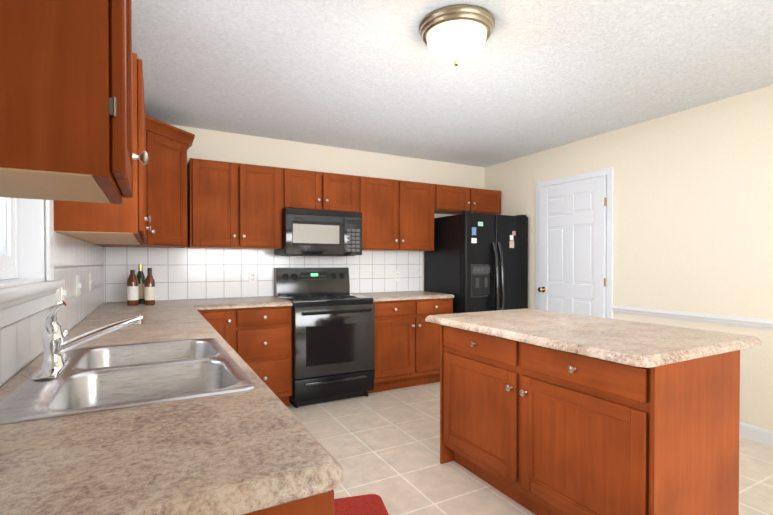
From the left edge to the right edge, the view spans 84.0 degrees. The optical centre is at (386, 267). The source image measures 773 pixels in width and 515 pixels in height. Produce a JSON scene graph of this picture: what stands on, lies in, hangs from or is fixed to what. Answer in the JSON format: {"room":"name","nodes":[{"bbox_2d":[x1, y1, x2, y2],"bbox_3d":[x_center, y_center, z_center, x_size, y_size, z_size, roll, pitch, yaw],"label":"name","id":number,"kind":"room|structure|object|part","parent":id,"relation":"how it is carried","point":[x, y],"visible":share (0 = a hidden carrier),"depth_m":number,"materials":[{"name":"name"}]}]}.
{"room":"kitchen","nodes":[
{"label":"kitchen","id":0,"kind":"room"},
{"bbox_2d":[0,200,101,387],"bbox_3d":[-0.748,0.016,0.458,0.150,2.440,6.850,0,1,-29],"label":"wall","id":1,"kind":"structure","parent":0,"point":[33,283],"depth_m":1.54,"materials":[{"name":"paint"}]},
{"bbox_2d":[0,197,62,328],"bbox_3d":[-1.154,-0.400,1.263,0.180,1.115,0.970,0,1,-29],"label":"window","id":2,"kind":"structure","parent":1,"relation":"in","point":[18,303],"depth_m":1.57,"materials":[{"name":"white"}]},
{"bbox_2d":[0,200,103,385],"bbox_3d":[-1.467,-0.138,1.949,0.008,0.884,3.520,0,1,-29],"label":"tile backsplash","id":3,"kind":"structure","parent":1,"relation":"attached to","point":[21,346],"depth_m":1.95,"materials":[{"name":"white tile"}]},
{"bbox_2d":[60,279,65,301],"bbox_3d":[-1.418,0.111,1.888,0.016,0.114,0.070,0,1,-29],"label":"light switch","id":4,"kind":"object","parent":3,"relation":"attached to","point":[62,293],"visible":0.69,"depth_m":1.88,"materials":[{"name":"white plastic"}]},
{"bbox_2d":[76,275,80,296],"bbox_3d":[-1.633,0.096,2.283,0.016,0.114,0.115,0,1,-29],"label":"light switch","id":5,"kind":"object","parent":3,"relation":"attached to","point":[78,287],"visible":0.96,"depth_m":2.27,"materials":[{"name":"white plastic"}]},
{"bbox_2d":[89,273,92,290],"bbox_3d":[-1.862,0.092,2.705,0.016,0.114,0.070,0,1,-29],"label":"light switch","id":6,"kind":"object","parent":3,"relation":"attached to","point":[90,281],"visible":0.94,"depth_m":2.70,"materials":[{"name":"white plastic"}]},
{"bbox_2d":[0,0,147,203],"bbox_3d":[-0.611,-0.534,0.733,0.352,0.795,0.338,0,1,-29],"label":"upper cabinet","id":7,"kind":"object","parent":1,"relation":"attached to","point":[66,113],"visible":1,"depth_m":0.63,"materials":[{"name":"brown wood"}]},
{"bbox_2d":[54,53,150,240],"bbox_3d":[-1.378,-0.550,2.144,0.352,0.795,0.685,0,1,-29],"label":"upper cabinet","id":8,"kind":"object","parent":1,"relation":"attached to","point":[127,219],"visible":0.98,"depth_m":1.90,"materials":[{"name":"brown wood"}]},
{"bbox_2d":[80,119,151,244],"bbox_3d":[-1.704,-0.556,2.745,0.352,0.795,0.684,0,1,-29],"label":"upper cabinet","id":9,"kind":"object","parent":1,"relation":"attached to","point":[134,242],"visible":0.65,"depth_m":2.75,"materials":[{"name":"brown wood"}]},
{"bbox_2d":[104,124,483,302],"bbox_3d":[-0.576,-0.029,4.535,4.345,2.440,0.150,0,1,-29],"label":"wall","id":10,"kind":"structure","parent":0,"point":[213,145],"depth_m":4.41,"materials":[{"name":"paint"}]},
{"bbox_2d":[96,115,194,247],"bbox_3d":[-1.862,-0.625,3.361,0.668,0.919,0.668,0,1,-29],"label":"upper cabinet","id":11,"kind":"object","parent":10,"relation":"attached to","point":[167,186],"visible":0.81,"depth_m":3.30,"materials":[{"name":"brown wood"}]},
{"bbox_2d":[187,158,281,248],"bbox_3d":[-1.343,-0.536,3.824,0.760,0.730,0.354,0,1,-29],"label":"upper cabinet","id":12,"kind":"object","parent":10,"relation":"attached to","point":[230,205],"visible":1,"depth_m":3.68,"materials":[{"name":"brown wood"}]},
{"bbox_2d":[104,247,421,301],"bbox_3d":[-0.946,0.052,4.243,3.096,0.453,0.008,0,1,-29],"label":"tile backsplash","id":13,"kind":"structure","parent":10,"relation":"attached to","point":[191,273],"depth_m":3.97,"materials":[{"name":"white tile"}]},
{"bbox_2d":[249,271,255,283],"bbox_3d":[-1.265,0.097,4.060,0.070,0.114,0.007,0,1,-29],"label":"electrical outlet","id":14,"kind":"object","parent":13,"relation":"attached to","point":[252,277],"visible":1,"depth_m":4.06,"materials":[{"name":"white plastic"}]},
{"bbox_2d":[395,271,399,280],"bbox_3d":[0.123,0.098,4.815,0.070,0.114,0.007,0,1,-29],"label":"electrical outlet","id":15,"kind":"object","parent":13,"relation":"attached to","point":[397,275],"visible":1,"depth_m":4.81,"materials":[{"name":"white plastic"}]},
{"bbox_2d":[282,168,357,211],"bbox_3d":[-0.676,-0.720,4.184,0.758,0.370,0.354,0,1,-29],"label":"upper cabinet","id":16,"kind":"object","parent":10,"relation":"attached to","point":[306,189],"visible":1,"depth_m":4.04,"materials":[{"name":"brown wood"}]},
{"bbox_2d":[274,208,361,255],"bbox_3d":[-0.658,-0.320,4.155,0.752,0.420,0.409,0,1,-29],"label":"over-the-range microwave","id":17,"kind":"object","parent":16,"relation":"attached to","point":[308,232],"visible":1,"depth_m":3.96,"materials":[{"name":"black"}]},
{"bbox_2d":[358,176,433,250],"bbox_3d":[0.059,-0.544,4.586,0.916,0.730,0.354,0,1,-29],"label":"upper cabinet","id":18,"kind":"object","parent":10,"relation":"attached to","point":[397,215],"visible":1,"depth_m":4.44,"materials":[{"name":"brown wood"}]},
{"bbox_2d":[434,184,500,214],"bbox_3d":[0.890,-0.774,5.035,0.975,0.280,0.354,0,1,-29],"label":"upper cabinet","id":19,"kind":"object","parent":10,"relation":"attached to","point":[453,200],"visible":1,"depth_m":4.88,"materials":[{"name":"brown wood"}]},
{"bbox_2d":[132,0,772,167],"bbox_3d":[1.095,-1.264,1.446,4.345,0.100,7.150,0,1,-29],"label":"ceiling","id":20,"kind":"structure","parent":0,"point":[531,77],"depth_m":2.68,"materials":[{"name":"white paint"}]},
{"bbox_2d":[419,4,494,65],"bbox_3d":[0.354,-1.122,2.177,0.380,0.199,0.380,0,1,-29],"label":"flush-mount light","id":21,"kind":"object","parent":20,"relation":"attached to","point":[457,35],"visible":1,"depth_m":2.07,"materials":[{"name":"white glass"}]},
{"bbox_2d":[287,382,772,514],"bbox_3d":[1.095,1.275,1.474,4.345,0.100,7.150,0,1,-29],"label":"floor","id":22,"kind":"structure","parent":0,"point":[384,446],"depth_m":2.69,"materials":[{"name":"tile"}]},
{"bbox_2d":[198,309,234,349],"bbox_3d":[-1.473,0.763,3.593,0.298,0.878,0.659,0,1,-29],"label":"base cabinet","id":23,"kind":"object","parent":22,"relation":"on","point":[221,322],"visible":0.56,"depth_m":3.36,"materials":[{"name":"brown wood"}]},
{"bbox_2d":[234,306,291,406],"bbox_3d":[-1.139,0.761,3.775,0.462,0.878,0.659,0,1,-29],"label":"drawers","id":24,"kind":"object","parent":22,"relation":"on","point":[263,342],"visible":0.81,"depth_m":3.53,"materials":[{"name":"brown wood"}]},
{"bbox_2d":[244,490,333,514],"bbox_3d":[-0.448,0.794,0.775,0.649,0.878,0.494,0,1,-29],"label":"base cabinet","id":25,"kind":"object","parent":22,"relation":"on","point":[332,502],"depth_m":0.67,"materials":[{"name":"brown wood"}]},
{"bbox_3d":[-0.355,0.796,0.553,0.598,0.878,0.016,0,1,-29],"label":"left base cabinet end panel","id":26,"kind":"part","parent":25,"relation":"part of","materials":[{"name":"brown wood"}]},
{"bbox_2d":[274,267,373,407],"bbox_3d":[-0.581,0.602,4.024,0.756,1.190,0.730,0,1,-29],"label":"range","id":27,"kind":"object","parent":22,"relation":"on","point":[332,338],"visible":1,"depth_m":3.79,"materials":[{"name":"black metal"}]},
{"bbox_2d":[334,494,388,514],"bbox_3d":[-0.223,1.214,1.798,0.600,0.013,0.860,0,1,-15],"label":"rug","id":28,"kind":"object","parent":22,"relation":"on","point":[370,504],"visible":0.44,"depth_m":2.17,"materials":[{"name":"red fabric"}]},
{"bbox_2d":[368,298,452,392],"bbox_3d":[0.142,0.753,4.471,0.938,0.878,0.659,0,1,-29],"label":"base cabinet","id":29,"kind":"object","parent":22,"relation":"on","point":[406,344],"visible":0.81,"depth_m":4.18,"materials":[{"name":"brown wood"}]},
{"bbox_2d":[351,291,454,301],"bbox_3d":[0.149,0.296,4.474,0.954,0.035,0.634,0,1,-29],"label":"countertop","id":30,"kind":"structure","parent":29,"relation":"on","point":[396,296],"depth_m":4.30,"materials":[{"name":"laminate"}]},
{"bbox_2d":[424,211,527,313],"bbox_3d":[1.024,0.305,4.821,0.890,1.767,0.821,0,1,-29],"label":"fridge","id":31,"kind":"object","parent":22,"relation":"on","point":[475,262],"visible":0.67,"depth_m":4.50,"materials":[{"name":"black metal"}]},
{"bbox_2d":[443,325,531,511],"bbox_3d":[0.746,0.775,2.502,0.647,0.878,0.630,0,1,-29],"label":"base cabinet","id":32,"kind":"object","parent":22,"relation":"on","point":[482,410],"visible":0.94,"depth_m":2.31,"materials":[{"name":"brown wood"}]},
{"bbox_2d":[425,308,762,367],"bbox_3d":[0.949,0.320,2.283,0.900,0.035,1.380,0,1,-29],"label":"countertop","id":33,"kind":"structure","parent":32,"relation":"on","point":[640,344],"depth_m":1.93,"materials":[{"name":"laminate"}]},
{"bbox_2d":[519,342,650,514],"bbox_3d":[1.047,0.781,1.948,0.647,0.878,0.630,0,1,-29],"label":"base cabinet","id":34,"kind":"object","parent":22,"relation":"on","point":[585,433],"visible":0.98,"depth_m":1.77,"materials":[{"name":"brown wood"}]},
{"bbox_2d":[440,325,739,514],"bbox_3d":[0.916,0.778,2.236,0.631,0.878,1.289,0,1,-29],"label":"panels","id":35,"kind":"object","parent":22,"relation":"on","point":[694,437],"visible":0.35,"depth_m":1.66,"materials":[{"name":"brown wood"}]},
{"bbox_3d":[-0.784,0.787,1.394,0.649,0.878,0.915,0,1,-29],"label":"base cabinet","id":36,"kind":"object","parent":22,"relation":"on","visible":0},
{"bbox_2d":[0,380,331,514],"bbox_3d":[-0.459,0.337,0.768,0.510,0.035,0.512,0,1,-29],"label":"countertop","id":37,"kind":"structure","parent":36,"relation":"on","point":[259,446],"depth_m":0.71,"materials":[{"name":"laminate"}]},
{"bbox_2d":[0,299,343,489],"bbox_3d":[-1.179,0.322,2.099,0.635,0.035,3.539,0,1,-29],"label":"countertop","id":38,"kind":"structure","parent":36,"relation":"on","point":[166,320],"depth_m":2.04,"materials":[{"name":"laminate"}]},
{"bbox_2d":[32,301,142,379],"bbox_3d":[-0.907,0.202,1.333,0.264,0.208,0.250,0,1,-29],"label":"faucet","id":39,"kind":"object","parent":38,"relation":"on","point":[57,344],"visible":1,"depth_m":1.27,"materials":[{"name":"silver metal"}]},
{"bbox_2d":[0,338,255,424],"bbox_3d":[-0.777,0.395,1.354,0.550,0.176,0.855,0,1,-29],"label":"sink","id":40,"kind":"object","parent":38,"relation":"in","point":[93,379],"visible":0.6,"depth_m":1.32,"materials":[{"name":"silver metal"}]},
{"bbox_2d":[127,270,138,304],"bbox_3d":[-1.953,0.155,3.305,0.076,0.270,0.077,0,1,-29],"label":"wine bottle","id":41,"kind":"object","parent":38,"relation":"on","point":[132,291],"visible":1,"depth_m":3.28,"materials":[{"name":"brown glass"}]},
{"bbox_2d":[136,264,144,303],"bbox_3d":[-1.952,0.132,3.407,0.070,0.316,0.071,0,1,-29],"label":"wine bottle","id":42,"kind":"object","parent":38,"relation":"on","point":[140,276],"visible":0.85,"depth_m":3.39,"materials":[{"name":"green glass"}]},
{"bbox_2d":[144,268,154,304],"bbox_3d":[-1.835,0.147,3.329,0.072,0.286,0.073,0,1,-29],"label":"wine bottle","id":43,"kind":"object","parent":38,"relation":"on","point":[149,291],"visible":1,"depth_m":3.30,"materials":[{"name":"brown glass"}]},
{"bbox_2d":[192,296,292,309],"bbox_3d":[-1.255,0.304,3.710,0.720,0.035,0.635,0,1,-29],"label":"countertop","id":44,"kind":"structure","parent":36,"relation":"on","point":[246,302],"depth_m":3.53,"materials":[{"name":"laminate"}]},
{"bbox_2d":[484,85,772,430],"bbox_3d":[2.974,-0.005,2.395,0.150,2.440,7.000,0,1,-29],"label":"wall","id":45,"kind":"structure","parent":0,"point":[693,213],"depth_m":3.34,"materials":[{"name":"paint"}]},
{"bbox_2d":[538,175,606,317],"bbox_3d":[1.808,0.167,4.275,0.103,2.030,0.771,0,1,-29],"label":"door","id":46,"kind":"structure","parent":45,"relation":"in","point":[572,242],"depth_m":4.24,"materials":[{"name":"white wood"}]},
{"bbox_2d":[535,167,613,318],"bbox_3d":[1.844,0.141,4.298,0.016,2.107,0.894,0,1,-29],"label":"door frame","id":47,"kind":"structure","parent":45,"relation":"attached to","point":[609,172],"depth_m":3.94,"materials":[{"name":"white wood"}]},
{"bbox_2d":[612,305,772,329],"bbox_3d":[3.275,0.404,1.661,0.022,0.068,5.110,0,1,-29],"label":"trim","id":48,"kind":"structure","parent":45,"relation":"attached to","point":[766,324],"depth_m":3.29,"materials":[{"name":"white wood"}]},
{"bbox_2d":[739,422,772,445],"bbox_3d":[3.280,1.172,1.672,0.012,0.102,5.110,0,1,-29],"label":"baseboard","id":49,"kind":"structure","parent":45,"relation":"attached to","point":[756,434],"depth_m":2.98,"materials":[{"name":"white"}]}
]}

